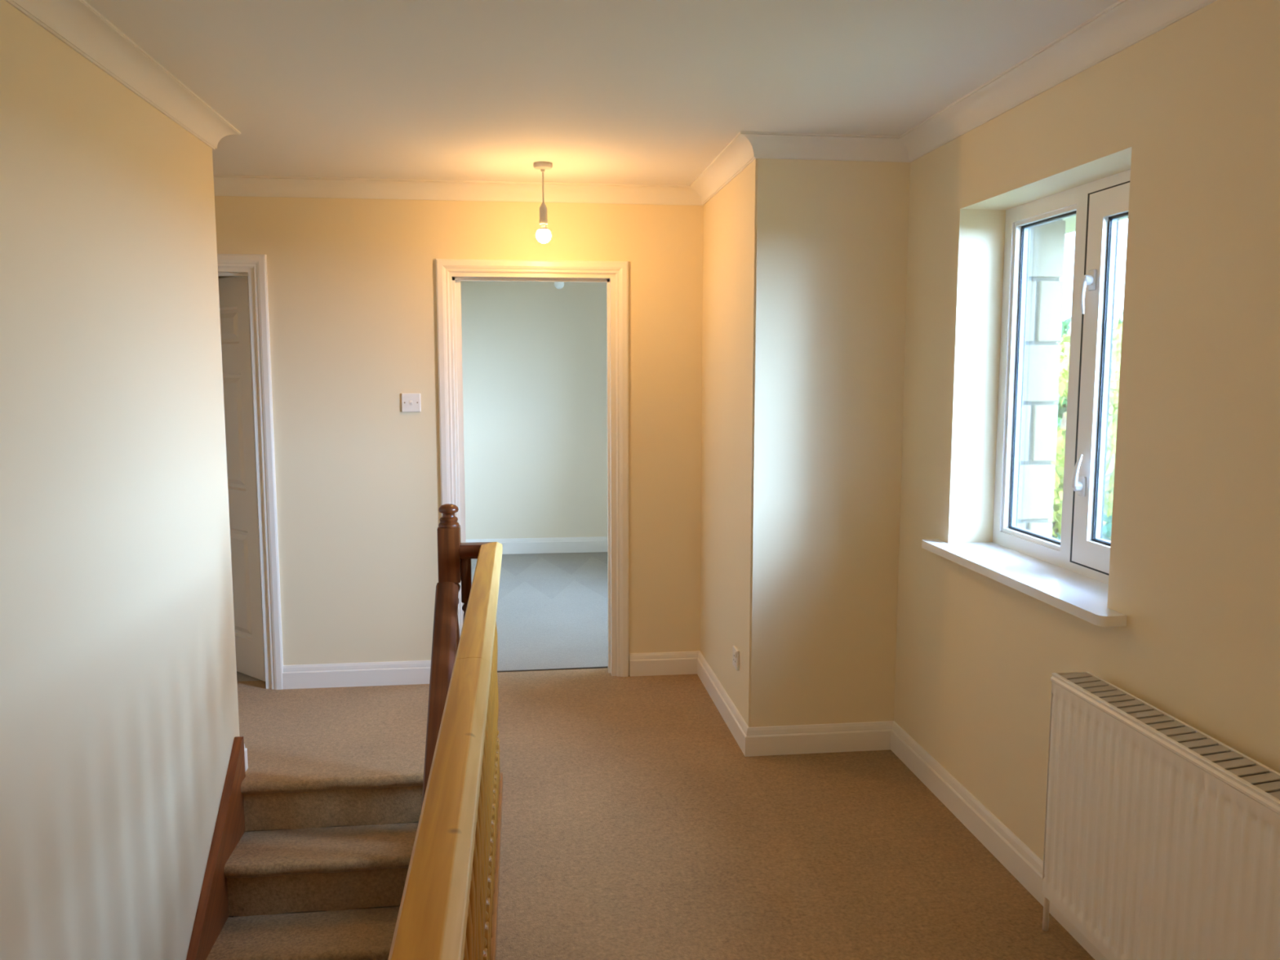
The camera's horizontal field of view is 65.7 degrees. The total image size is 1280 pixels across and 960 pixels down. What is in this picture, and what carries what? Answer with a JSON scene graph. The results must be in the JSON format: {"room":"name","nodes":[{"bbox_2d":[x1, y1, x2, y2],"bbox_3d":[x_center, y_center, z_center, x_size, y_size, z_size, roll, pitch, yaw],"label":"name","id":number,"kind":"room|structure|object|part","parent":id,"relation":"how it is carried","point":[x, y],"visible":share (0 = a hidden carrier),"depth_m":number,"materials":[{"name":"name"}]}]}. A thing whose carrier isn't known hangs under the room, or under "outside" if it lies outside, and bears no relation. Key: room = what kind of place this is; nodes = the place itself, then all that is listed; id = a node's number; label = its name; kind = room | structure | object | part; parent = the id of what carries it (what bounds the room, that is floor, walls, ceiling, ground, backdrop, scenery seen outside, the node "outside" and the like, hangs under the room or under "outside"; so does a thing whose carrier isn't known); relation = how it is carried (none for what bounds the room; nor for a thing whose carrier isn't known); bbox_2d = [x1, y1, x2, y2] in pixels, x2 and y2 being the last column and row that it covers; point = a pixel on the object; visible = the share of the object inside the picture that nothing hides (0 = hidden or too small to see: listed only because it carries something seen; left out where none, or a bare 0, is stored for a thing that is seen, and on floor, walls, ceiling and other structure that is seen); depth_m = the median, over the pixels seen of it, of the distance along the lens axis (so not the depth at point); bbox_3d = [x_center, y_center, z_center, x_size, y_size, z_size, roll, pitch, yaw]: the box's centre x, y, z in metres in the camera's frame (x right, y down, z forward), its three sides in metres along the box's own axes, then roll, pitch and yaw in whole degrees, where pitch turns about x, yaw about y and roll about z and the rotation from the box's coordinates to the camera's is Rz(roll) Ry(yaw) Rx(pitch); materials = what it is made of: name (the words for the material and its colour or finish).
{"room":"stair landing","nodes":[
{"label":"stair landing","id":0,"kind":"room"},
{"bbox_2d":[0,0,244,959],"bbox_3d":[-1.219,1.675,0.676,0.120,5.216,6.454,-1,6,-7],"label":"wall","id":1,"kind":"structure","parent":0,"point":[119,720],"depth_m":2.61,"materials":[{"name":"beige paint"}]},
{"bbox_2d":[4,0,240,149],"bbox_3d":[-1.131,-0.889,0.490,0.079,0.079,6.433,-1,6,-7],"label":"trim","id":2,"kind":"structure","parent":1,"relation":"attached to","point":[77,24],"depth_m":2.70,"materials":[{"name":"white paint"}]},
{"bbox_2d":[244,744,248,772],"bbox_3d":[-1.533,1.071,3.820,0.018,0.115,0.077,-1,6,-7],"label":"baseboard","id":3,"kind":"structure","parent":1,"relation":"attached to","point":[245,748],"depth_m":3.84,"materials":[{"name":"white wood"}]},
{"bbox_2d":[214,195,702,675],"bbox_3d":[-0.986,-0.202,4.849,4.600,2.416,0.120,-1,6,-7],"label":"wall","id":4,"kind":"structure","parent":0,"point":[352,292],"depth_m":4.77,"materials":[{"name":"beige paint"}]},
{"bbox_2d":[217,253,283,689],"bbox_3d":[-2.231,-0.046,4.990,0.920,2.075,0.704,-1,6,-7],"label":"door","id":5,"kind":"structure","parent":4,"relation":"in","point":[243,297],"depth_m":4.80,"materials":[{"name":"white wood"}]},
{"bbox_2d":[282,660,431,688],"bbox_3d":[-1.355,0.954,4.864,0.765,0.115,0.018,-1,6,-7],"label":"baseboard","id":6,"kind":"structure","parent":4,"relation":"attached to","point":[412,672],"depth_m":4.85,"materials":[{"name":"white wood"}]},
{"bbox_2d":[401,393,421,412],"bbox_3d":[-1.097,-0.371,4.747,0.090,0.090,0.018,-1,6,-7],"label":"light switch","id":7,"kind":"object","parent":4,"relation":"attached to","point":[411,402],"visible":1,"depth_m":4.74,"materials":[{"name":"white plastic"}]},
{"bbox_2d":[213,174,702,205],"bbox_3d":[-1.423,-1.346,4.566,3.495,0.079,0.079,-1,6,-7],"label":"trim","id":8,"kind":"structure","parent":4,"relation":"attached to","point":[224,185],"depth_m":4.64,"materials":[{"name":"white paint"}]},
{"bbox_2d":[435,258,628,676],"bbox_3d":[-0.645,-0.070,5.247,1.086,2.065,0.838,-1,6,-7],"label":"door frame","id":9,"kind":"structure","parent":4,"relation":"in","point":[450,273],"depth_m":4.83,"materials":[{"name":"white wood"}]},
{"bbox_2d":[497,666,608,672],"bbox_3d":[-0.524,0.986,5.122,0.810,0.014,0.018,-1,6,-8],"label":"trim","id":10,"kind":"structure","parent":4,"relation":"attached to","point":[601,667],"depth_m":5.13,"materials":[{"name":"silver metal"}]},
{"bbox_2d":[629,650,699,676],"bbox_3d":[0.128,0.934,5.041,0.364,0.115,0.018,-1,6,-7],"label":"baseboard","id":11,"kind":"structure","parent":4,"relation":"attached to","point":[674,663],"depth_m":5.03,"materials":[{"name":"white wood"}]},
{"bbox_2d":[460,280,607,539],"bbox_3d":[-0.551,-0.468,8.344,2.900,2.666,0.100,-1,6,-7],"label":"wall","id":12,"kind":"structure","parent":0,"point":[535,397],"depth_m":8.24,"materials":[{"name":"beige paint"}]},
{"bbox_2d":[466,536,607,554],"bbox_3d":[-0.494,0.549,8.405,2.800,0.130,0.018,-1,6,-7],"label":"baseboard","id":13,"kind":"structure","parent":12,"relation":"attached to","point":[597,544],"depth_m":8.37,"materials":[{"name":"white wood"}]},
{"bbox_2d":[554,281,564,288],"bbox_3d":[-0.529,-1.423,6.466,0.082,0.348,0.082,-1,6,-7],"label":"pendant lamp","id":14,"kind":"object","parent":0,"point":[558,285],"visible":0.36,"depth_m":6.46,"materials":[{"name":"white glass"}]},
{"bbox_2d":[84,0,1119,185],"bbox_3d":[-0.600,-1.240,2.728,4.890,0.120,11.000,-1,6,-7],"label":"ceiling","id":15,"kind":"structure","parent":0,"point":[600,91],"depth_m":2.92,"materials":[{"name":"white paint"}]},
{"bbox_2d":[533,161,552,243],"bbox_3d":[-0.413,-1.181,4.231,0.082,0.332,0.082,-1,6,-7],"label":"pendant lamp","id":16,"kind":"object","parent":15,"relation":"hanging from","point":[543,233],"visible":1,"depth_m":4.22,"materials":[{"name":"grey plastic"}]},
{"bbox_3d":[-0.413,-1.093,4.241,0.033,0.030,0.033,-1,6,-7],"label":"bulb","id":17,"kind":"part","parent":16,"relation":"part of","materials":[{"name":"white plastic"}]},
{"bbox_3d":[-0.413,-1.043,4.247,0.065,0.055,0.065,-1,6,-7],"label":"bulb","id":18,"kind":"part","parent":16,"relation":"part of","materials":[{"name":"white glass"}]},
{"bbox_2d":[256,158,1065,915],"bbox_3d":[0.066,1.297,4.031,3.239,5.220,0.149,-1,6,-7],"label":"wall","id":19,"kind":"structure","parent":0,"point":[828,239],"depth_m":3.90,"materials":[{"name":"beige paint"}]},
{"bbox_2d":[745,720,893,756],"bbox_3d":[0.731,1.049,4.019,0.625,0.115,0.018,-1,6,-7],"label":"baseboard","id":20,"kind":"structure","parent":19,"relation":"attached to","point":[868,735],"depth_m":4.01,"materials":[{"name":"white wood"}]},
{"bbox_2d":[740,131,909,162],"bbox_3d":[0.705,-1.252,3.727,0.686,0.079,0.079,-1,6,-7],"label":"trim","id":21,"kind":"structure","parent":19,"relation":"attached to","point":[771,145],"depth_m":3.74,"materials":[{"name":"white paint"}]},
{"bbox_2d":[236,551,1094,959],"bbox_3d":[-0.694,1.346,3.006,4.500,0.250,10.800,-1,6,-7],"label":"floor","id":22,"kind":"structure","parent":0,"point":[636,824],"depth_m":3.43,"materials":[{"name":"beige carpet"}]},
{"bbox_2d":[387,503,502,959],"bbox_3d":[-0.367,1.065,1.624,0.228,1.517,4.176,-1,6,-7],"label":"balustrade","id":23,"kind":"object","parent":22,"relation":"on","point":[448,909],"visible":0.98,"depth_m":1.78,"materials":[{"name":"brown wood"}]},
{"bbox_3d":[-0.204,0.562,0.833,0.079,0.054,2.689,-1,6,-7],"label":"handrail","id":24,"kind":"part","parent":23,"relation":"part of","materials":[{"name":"brown wood"}]},
{"bbox_3d":[-0.687,0.880,3.641,0.078,1.435,0.078,-1,6,-7],"label":"newel post","id":25,"kind":"part","parent":23,"relation":"part of","materials":[{"name":"brown wood"}]},
{"bbox_3d":[-0.574,0.253,3.584,0.151,0.054,0.079,-1,6,-7],"label":"return handrail","id":26,"kind":"part","parent":23,"relation":"part of","materials":[{"name":"brown wood"}]},
{"bbox_3d":[-0.454,0.330,2.895,0.079,0.054,1.486,-1,6,-7],"label":"handrail","id":27,"kind":"part","parent":23,"relation":"part of","materials":[{"name":"brown wood"}]},
{"bbox_3d":[-0.295,1.472,1.673,0.059,0.296,4.165,-1,6,-7],"label":"rail","id":28,"kind":"part","parent":23,"relation":"part of","materials":[{"name":"brown wood"}]},
{"bbox_2d":[700,164,750,718],"bbox_3d":[0.416,-0.158,4.459,0.100,2.416,0.993,-1,6,-7],"label":"wall","id":29,"kind":"structure","parent":0,"point":[726,215],"depth_m":4.37,"materials":[{"name":"beige paint"}]},
{"bbox_2d":[689,131,755,205],"bbox_3d":[0.338,-1.308,4.230,0.079,0.079,1.172,-1,6,-7],"label":"trim","id":30,"kind":"structure","parent":29,"relation":"attached to","point":[738,154],"depth_m":4.13,"materials":[{"name":"white paint"}]},
{"bbox_2d":[697,650,748,755],"bbox_3d":[0.365,0.992,4.522,0.018,0.115,1.111,-1,6,-7],"label":"baseboard","id":31,"kind":"structure","parent":29,"relation":"attached to","point":[732,717],"depth_m":4.42,"materials":[{"name":"white wood"}]},
{"bbox_2d":[732,645,739,671],"bbox_3d":[0.403,0.751,4.182,0.017,0.086,0.086,-1,6,-7],"label":"wall socket","id":32,"kind":"object","parent":29,"relation":"attached to","point":[735,655],"visible":1,"depth_m":4.15,"materials":[{"name":"white plastic"}]},
{"bbox_2d":[893,0,1279,861],"bbox_3d":[1.539,1.637,1.014,0.250,5.216,6.471,-1,6,-7],"label":"wall","id":33,"kind":"structure","parent":0,"point":[1191,108],"depth_m":2.42,"materials":[{"name":"beige paint"}]},
{"bbox_2d":[890,720,1107,959],"bbox_3d":[1.406,1.391,0.971,0.018,0.115,6.271,-1,6,-7],"label":"baseboard","id":34,"kind":"structure","parent":33,"relation":"attached to","point":[1007,848],"depth_m":3.26,"materials":[{"name":"white wood"}]},
{"bbox_2d":[921,168,1130,626],"bbox_3d":[1.232,-0.286,2.989,0.300,1.185,1.135,-1,6,-7],"label":"window","id":35,"kind":"structure","parent":33,"relation":"in","point":[1070,574],"depth_m":2.98,"materials":[{"name":"white plastic"}]},
{"bbox_3d":[1.200,0.290,3.050,0.235,0.027,1.135,-1,6,-7],"label":"sill","id":36,"kind":"part","parent":35,"relation":"part of","materials":[{"name":"white laminate"}]},
{"bbox_3d":[1.303,-0.014,2.939,0.042,0.128,0.053,-1,6,-7],"label":"handle","id":37,"kind":"part","parent":35,"relation":"part of","materials":[{"name":"white metal"}]},
{"bbox_3d":[1.302,-0.549,2.889,0.042,0.128,0.033,-1,6,-7],"label":"handle","id":38,"kind":"part","parent":35,"relation":"part of","materials":[{"name":"white metal"}]},
{"bbox_3d":[1.368,-0.272,2.760,0.054,1.089,0.416,-1,6,-7],"label":"sash","id":39,"kind":"part","parent":35,"relation":"part of","materials":[{"name":"white plastic"}]},
{"bbox_2d":[898,0,1217,162],"bbox_3d":[1.376,-0.913,0.708,0.079,0.079,6.271,-1,6,-7],"label":"trim","id":40,"kind":"structure","parent":33,"relation":"attached to","point":[1123,24],"depth_m":2.72,"materials":[{"name":"white paint"}]},
{"bbox_2d":[1041,671,1279,959],"bbox_3d":[1.209,0.944,2.059,0.137,0.760,1.342,-1,6,-7],"label":"radiator","id":41,"kind":"object","parent":33,"relation":"attached to","point":[1162,837],"visible":1,"depth_m":2.18,"materials":[{"name":"white metal"}]},
{"bbox_2d":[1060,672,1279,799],"bbox_3d":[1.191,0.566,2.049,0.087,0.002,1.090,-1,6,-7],"label":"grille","id":42,"kind":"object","parent":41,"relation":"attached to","point":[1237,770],"depth_m":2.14,"materials":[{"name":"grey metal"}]},
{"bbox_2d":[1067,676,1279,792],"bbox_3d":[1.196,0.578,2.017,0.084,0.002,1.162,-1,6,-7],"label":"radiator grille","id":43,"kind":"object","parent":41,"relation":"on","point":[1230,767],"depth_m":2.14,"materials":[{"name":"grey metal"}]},
{"bbox_2d":[1062,215,1128,233],"bbox_3d":[1.408,-1.430,6.132,0.590,0.270,5.120,-1,6,-7],"label":"sky","id":44,"kind":"structure","parent":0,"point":[1070,222],"depth_m":4.12,"materials":[{"name":"white"}]},
{"bbox_3d":[10.112,-0.202,41.744,150.000,0.190,200.000,-1,6,-7],"label":"floor","id":45,"kind":"structure","parent":0,"visible":0},
{"bbox_2d":[1048,359,1119,540],"bbox_3d":[6.302,0.352,15.114,2.918,4.727,3.487,-1,6,-7],"label":"tree","id":46,"kind":"object","parent":45,"relation":"on","point":[1059,464],"visible":0.06,"depth_m":13.99,"materials":[{"name":"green plant"}]},
{"bbox_2d":[1056,513,1111,540],"bbox_3d":[4.884,1.798,9.536,2.092,3.097,1.925,4,7,30],"label":"shrub","id":47,"kind":"object","parent":45,"relation":"on","point":[1106,529],"visible":0.02,"depth_m":9.19,"materials":[{"name":"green plant"}]},
{"bbox_2d":[1053,310,1123,448],"bbox_3d":[11.270,-1.690,26.841,6.565,6.171,5.577,-1,6,-7],"label":"tree","id":48,"kind":"object","parent":45,"relation":"on","point":[1065,324],"visible":0.02,"depth_m":25.24,"materials":[{"name":"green plant"}]},
{"bbox_2d":[1058,318,1122,464],"bbox_3d":[10.365,-0.393,19.004,4.794,5.341,4.827,3,7,28],"label":"tree","id":49,"kind":"object","parent":45,"relation":"on","point":[1117,329],"visible":0.02,"depth_m":18.30,"materials":[{"name":"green plant"}]},
{"bbox_3d":[-0.800,4.052,1.979,0.957,0.200,4.400,-1,6,-7],"label":"floor","id":50,"kind":"structure","parent":0,"visible":0},
{"bbox_2d":[186,581,458,959],"bbox_3d":[-0.918,2.301,2.374,0.861,3.592,3.205,-1,6,-7],"label":"staircase","id":51,"kind":"structure","parent":50,"relation":"on","point":[332,843],"depth_m":3.57,"materials":[{"name":"beige carpet"}]},
{"bbox_3d":[-0.518,1.694,2.260,0.079,2.359,2.868,-1,6,-7],"label":"handrail","id":52,"kind":"part","parent":51,"relation":"part of","materials":[{"name":"brown wood"}]}
]}

